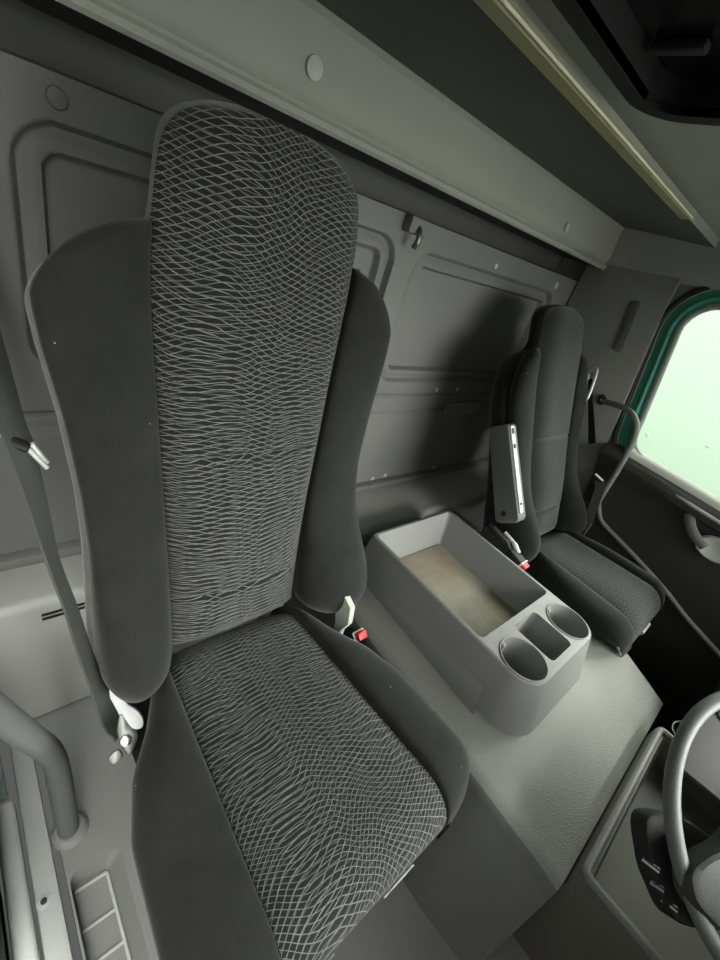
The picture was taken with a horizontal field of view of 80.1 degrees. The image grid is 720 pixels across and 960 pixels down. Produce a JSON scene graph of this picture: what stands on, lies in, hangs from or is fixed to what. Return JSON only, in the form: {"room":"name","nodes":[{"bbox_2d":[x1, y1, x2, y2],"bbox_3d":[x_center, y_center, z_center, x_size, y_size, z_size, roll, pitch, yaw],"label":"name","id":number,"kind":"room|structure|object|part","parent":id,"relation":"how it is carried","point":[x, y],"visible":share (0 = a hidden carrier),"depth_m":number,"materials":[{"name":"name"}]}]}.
{"room":"vehicle interior","nodes":[
{"label":"vehicle interior","id":0,"kind":"room"},
{"bbox_2d":[0,887,10,959],"bbox_3d":[-0.422,0.228,0.340,0.080,1.610,1.450,-11,41,-41],"label":"wall","id":1,"kind":"structure","parent":0,"point":[5,954],"depth_m":0.75,"materials":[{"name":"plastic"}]},
{"bbox_2d":[0,746,73,959],"bbox_3d":[-0.438,0.793,0.605,0.083,0.351,1.144,-11,41,-41],"label":"trim","id":2,"kind":"structure","parent":1,"relation":"attached to","point":[56,945],"depth_m":0.81,"materials":[{"name":"plastic"}]},
{"bbox_2d":[36,893,51,910],"bbox_3d":[-0.580,0.773,0.785,0.024,0.002,0.024,-11,41,-41],"label":"screw","id":3,"kind":"object","parent":2,"relation":"in","point":[43,900],"depth_m":0.78,"materials":[{"name":"metal"}]},
{"bbox_2d":[473,0,693,219],"bbox_3d":[0.275,-0.569,0.593,1.530,0.022,0.035,-11,41,-41],"label":"trim","id":4,"kind":"structure","parent":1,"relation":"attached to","point":[507,15],"depth_m":0.62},
{"bbox_2d":[0,47,577,554],"bbox_3d":[-0.008,-0.334,1.333,2.020,0.883,0.153,-11,41,-41],"label":"wall","id":5,"kind":"structure","parent":0,"point":[76,154],"depth_m":0.93,"materials":[{"name":"grey plastic"}]},
{"bbox_2d":[0,457,488,718],"bbox_3d":[-0.081,0.245,1.541,2.020,0.425,0.237,-11,41,-41],"label":"trim","id":6,"kind":"structure","parent":5,"relation":"attached to","point":[41,672],"depth_m":0.97,"materials":[{"name":"plastic"}]},
{"bbox_2d":[0,0,718,270],"bbox_3d":[0.267,-0.692,0.947,2.020,0.310,0.530,-11,41,-41],"label":"trim","id":7,"kind":"structure","parent":5,"relation":"attached to","point":[430,111],"depth_m":0.74,"materials":[{"name":"grey plastic"}]},
{"bbox_2d":[402,213,430,249],"bbox_3d":[0.140,-0.617,1.071,0.070,0.069,0.050,-11,41,-41],"label":"coat hook","id":8,"kind":"object","parent":5,"relation":"attached to","point":[412,224],"visible":1,"depth_m":1.05,"materials":[{"name":"metal"}]},
{"bbox_2d":[444,402,480,414],"bbox_3d":[0.409,-0.284,1.699,0.227,0.046,0.002,-11,41,-41],"label":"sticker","id":9,"kind":"object","parent":5,"relation":"attached to","point":[455,408],"visible":1,"depth_m":1.69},
{"bbox_2d":[34,675,687,959],"bbox_3d":[0.386,0.896,1.238,1.915,0.080,1.860,-11,41,-41],"label":"floor","id":10,"kind":"structure","parent":0,"point":[110,917],"depth_m":0.89,"materials":[{"name":"rubber"}]},
{"bbox_2d":[0,691,88,850],"bbox_3d":[-0.515,0.472,0.686,0.067,0.655,0.148,21,30,3],"label":"handle","id":11,"kind":"object","parent":10,"relation":"on","point":[18,729],"visible":1,"depth_m":0.71,"materials":[{"name":"plastic"}]},
{"bbox_2d":[24,100,468,959],"bbox_3d":[-0.096,0.211,0.730,0.621,1.275,0.725,-11,41,-41],"label":"seat","id":12,"kind":"object","parent":10,"relation":"on","point":[212,361],"visible":1,"depth_m":0.64,"materials":[{"name":"fabric"}]},
{"bbox_2d":[0,330,138,763],"bbox_3d":[-0.455,0.057,0.617,0.436,0.737,0.063,33,32,23],"label":"belt","id":13,"kind":"object","parent":12,"relation":"hanging from","point":[25,457],"visible":0.99,"depth_m":0.60,"materials":[{"name":"fabric"}]},
{"bbox_3d":[-0.446,-0.031,0.591,0.028,0.038,0.007,-1,35,-31],"label":"tongue blade","id":14,"kind":"part","parent":13,"relation":"part of","materials":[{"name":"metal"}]},
{"bbox_3d":[-0.445,-0.037,0.594,0.021,0.035,0.007,-5,38,-36],"label":"tongue blade","id":15,"kind":"part","parent":13,"relation":"part of","materials":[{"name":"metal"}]},
{"bbox_3d":[-0.181,-0.083,0.729,0.324,0.836,0.180,-11,41,-41],"label":"panel","id":16,"kind":"part","parent":12,"relation":"part of","materials":[{"name":"fabric"}]},
{"bbox_3d":[-0.143,0.457,0.779,0.316,0.151,0.556,-11,41,-41],"label":"seat panel","id":17,"kind":"part","parent":12,"relation":"part of","materials":[{"name":"fabric"}]},
{"bbox_3d":[-0.060,0.672,0.586,0.060,0.011,0.008,-11,41,-41],"label":"pan trim","id":18,"kind":"part","parent":12,"relation":"part of","materials":[{"name":"metal"}]},
{"bbox_3d":[-0.042,0.324,0.998,0.016,0.145,0.055,-11,41,-41],"label":"recliner plate","id":19,"kind":"part","parent":12,"relation":"part of","materials":[{"name":"plastic"}]},
{"bbox_2d":[343,628,367,641],"bbox_3d":[-0.041,0.386,1.071,0.036,0.125,0.117,-11,41,-41],"label":"belt buckle","id":20,"kind":"object","parent":12,"relation":"attached to","point":[357,634],"visible":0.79,"depth_m":1.02,"materials":[{"name":"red plastic"}]},
{"bbox_3d":[0.062,0.649,0.694,0.070,0.011,0.008,-11,41,-41],"label":"pan trim","id":21,"kind":"part","parent":12,"relation":"part of","materials":[{"name":"metal"}]},
{"bbox_2d":[283,511,662,959],"bbox_3d":[0.305,0.543,1.337,0.893,0.355,0.940,-11,41,-41],"label":"engine cover","id":22,"kind":"object","parent":10,"relation":"on","point":[532,802],"visible":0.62,"depth_m":0.92,"materials":[{"name":"plastic"}]},
{"bbox_2d":[364,511,590,735],"bbox_3d":[0.320,0.340,1.194,0.445,0.131,0.595,-11,41,-41],"label":"console","id":23,"kind":"object","parent":22,"relation":"on","point":[510,649],"visible":0.98,"depth_m":1.13,"materials":[{"name":"plastic"}]},
{"bbox_2d":[499,636,548,682],"bbox_3d":[0.367,0.434,0.997,0.118,0.063,0.118,-11,41,-41],"label":"cup holder","id":24,"kind":"object","parent":23,"relation":"on","point":[518,651],"depth_m":1.02,"materials":[{"name":"plastic"}]},
{"bbox_2d":[546,603,588,639],"bbox_3d":[0.545,0.400,1.155,0.118,0.063,0.118,-11,41,-41],"label":"cup holder","id":25,"kind":"object","parent":23,"relation":"on","point":[562,622],"depth_m":1.18,"materials":[{"name":"plastic"}]},
{"bbox_2d":[480,304,664,657],"bbox_3d":[0.703,0.102,1.478,0.598,1.165,0.820,-11,41,-41],"label":"seat","id":26,"kind":"object","parent":10,"relation":"on","point":[534,501],"visible":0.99,"depth_m":1.39,"materials":[{"name":"fabric"}]},
{"bbox_3d":[0.457,-0.017,1.336,0.045,0.285,0.221,-11,41,-41],"label":"armrest","id":27,"kind":"part","parent":26,"relation":"part of","materials":[{"name":"grey plastic"}]},
{"bbox_2d":[487,523,529,569],"bbox_3d":[0.473,0.214,1.378,0.039,0.061,0.174,-11,41,-41],"label":"belt buckle","id":28,"kind":"object","parent":26,"relation":"attached to","point":[517,558],"visible":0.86,"depth_m":1.35,"materials":[{"name":"black plastic"}]},
{"bbox_3d":[0.667,-0.183,1.502,0.317,0.740,0.354,-11,41,-41],"label":"panel","id":29,"kind":"part","parent":26,"relation":"part of","materials":[{"name":"black fabric"}]},
{"bbox_3d":[0.778,0.337,1.512,0.310,0.147,0.476,-11,41,-41],"label":"seat panel","id":30,"kind":"part","parent":26,"relation":"part of","materials":[{"name":"fabric"}]},
{"bbox_3d":[0.978,0.509,1.474,0.080,0.019,0.020,-11,41,-41],"label":"slide lever","id":31,"kind":"part","parent":26,"relation":"part of","materials":[{"name":"plastic"}]},
{"bbox_2d":[513,720,719,959],"bbox_3d":[0.662,0.881,0.968,0.549,0.369,0.282,-11,41,-41],"label":"dashboard","id":32,"kind":"object","parent":10,"relation":"on","point":[604,908],"visible":0.65,"depth_m":0.86,"materials":[{"name":"plastic"}]},
{"bbox_2d":[645,682,685,736],"bbox_3d":[1.052,0.870,1.567,0.370,0.012,0.515,-11,41,-41],"label":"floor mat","id":33,"kind":"object","parent":10,"relation":"on","point":[669,712],"visible":0.06,"depth_m":1.60,"materials":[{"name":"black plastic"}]},
{"bbox_2d":[713,678,719,721],"bbox_3d":[0.813,0.932,0.710,1.830,0.615,0.680,-11,41,-41],"label":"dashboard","id":34,"kind":"object","parent":10,"relation":"on","point":[717,688],"visible":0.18,"depth_m":1.24,"materials":[{"name":"plastic"}]},
{"bbox_2d":[630,691,719,959],"bbox_3d":[0.711,0.642,0.739,0.439,0.355,0.428,-11,41,-41],"label":"steering wheel","id":35,"kind":"object","parent":34,"relation":"attached to","point":[678,863],"visible":1,"depth_m":0.71,"materials":[{"name":"plastic"}]},
{"bbox_2d":[524,0,719,238],"bbox_3d":[0.843,-0.310,0.384,2.020,0.055,1.245,-11,41,-41],"label":"ceiling","id":36,"kind":"structure","parent":0,"point":[689,154],"depth_m":0.74,"materials":[{"name":"plastic"}]},
{"bbox_2d":[551,0,719,125],"bbox_3d":[0.384,-0.354,0.225,0.789,0.048,0.699,-11,41,-41],"label":"roof hatch","id":37,"kind":"object","parent":36,"relation":"attached to","point":[662,56],"visible":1,"depth_m":0.55,"materials":[{"name":"black plastic"}]},
{"bbox_3d":[0.390,-0.371,0.214,0.757,0.007,0.667,-11,41,-41],"label":"hatch panel","id":38,"kind":"part","parent":37,"relation":"part of","materials":[{"name":"black plastic"}]},
{"bbox_2d":[555,257,696,439],"bbox_3d":[1.289,0.079,1.532,0.080,1.580,2.030,-11,41,-41],"label":"wall","id":39,"kind":"structure","parent":0,"point":[571,268],"depth_m":1.73,"materials":[{"name":"grey plastic"}]},
{"bbox_2d":[579,366,606,535],"bbox_3d":[0.909,-0.116,1.720,0.090,0.599,0.379,-3,36,-33],"label":"belt","id":40,"kind":"object","parent":39,"relation":"hanging from","point":[593,506],"visible":0.67,"depth_m":1.68,"materials":[{"name":"fabric"}]},
{"bbox_2d":[597,394,639,504],"bbox_3d":[0.957,-0.112,1.725,0.078,0.411,0.237,-11,41,-41],"label":"handle","id":41,"kind":"object","parent":39,"relation":"attached to","point":[602,399],"visible":0.9,"depth_m":1.63,"materials":[{"name":"plastic"}]},
{"bbox_2d":[566,264,679,495],"bbox_3d":[0.892,-0.194,1.839,0.025,1.400,0.545,-11,41,-41],"label":"trim","id":42,"kind":"structure","parent":39,"relation":"attached to","point":[621,310],"depth_m":1.66,"materials":[{"name":"grey plastic"}]},
{"bbox_2d":[583,286,719,711],"bbox_3d":[1.283,0.128,1.459,0.089,1.450,1.140,-11,41,-41],"label":"door","id":43,"kind":"structure","parent":39,"relation":"in","point":[651,515],"depth_m":1.61,"materials":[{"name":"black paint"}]},
{"bbox_2d":[684,513,708,548],"bbox_3d":[1.194,0.172,1.523,0.024,0.116,0.128,-6,38,-37],"label":"door handle","id":44,"kind":"object","parent":43,"relation":"on","point":[696,525],"depth_m":1.52,"materials":[{"name":"grey plastic"}]},
{"bbox_3d":[1.238,0.242,1.492,0.019,0.088,0.119,-11,41,-41],"label":"handle","id":45,"kind":"part","parent":43,"relation":"part of","materials":[{"name":"plastic"}]},
{"bbox_2d":[605,228,719,290],"bbox_3d":[1.433,-0.486,1.172,0.140,0.213,1.610,-11,41,-41],"label":"trim","id":46,"kind":"structure","parent":39,"relation":"attached to","point":[697,265],"depth_m":1.47,"materials":[{"name":"plastic"}]},
{"label":"outside","id":47,"kind":"structure","parent":0,"visible":0},
{"bbox_2d":[637,310,719,497],"bbox_3d":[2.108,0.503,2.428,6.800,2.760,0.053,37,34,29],"label":"window","id":48,"kind":"structure","parent":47,"point":[680,431],"depth_m":2.38,"materials":[{"name":"clear glass"}]}
]}

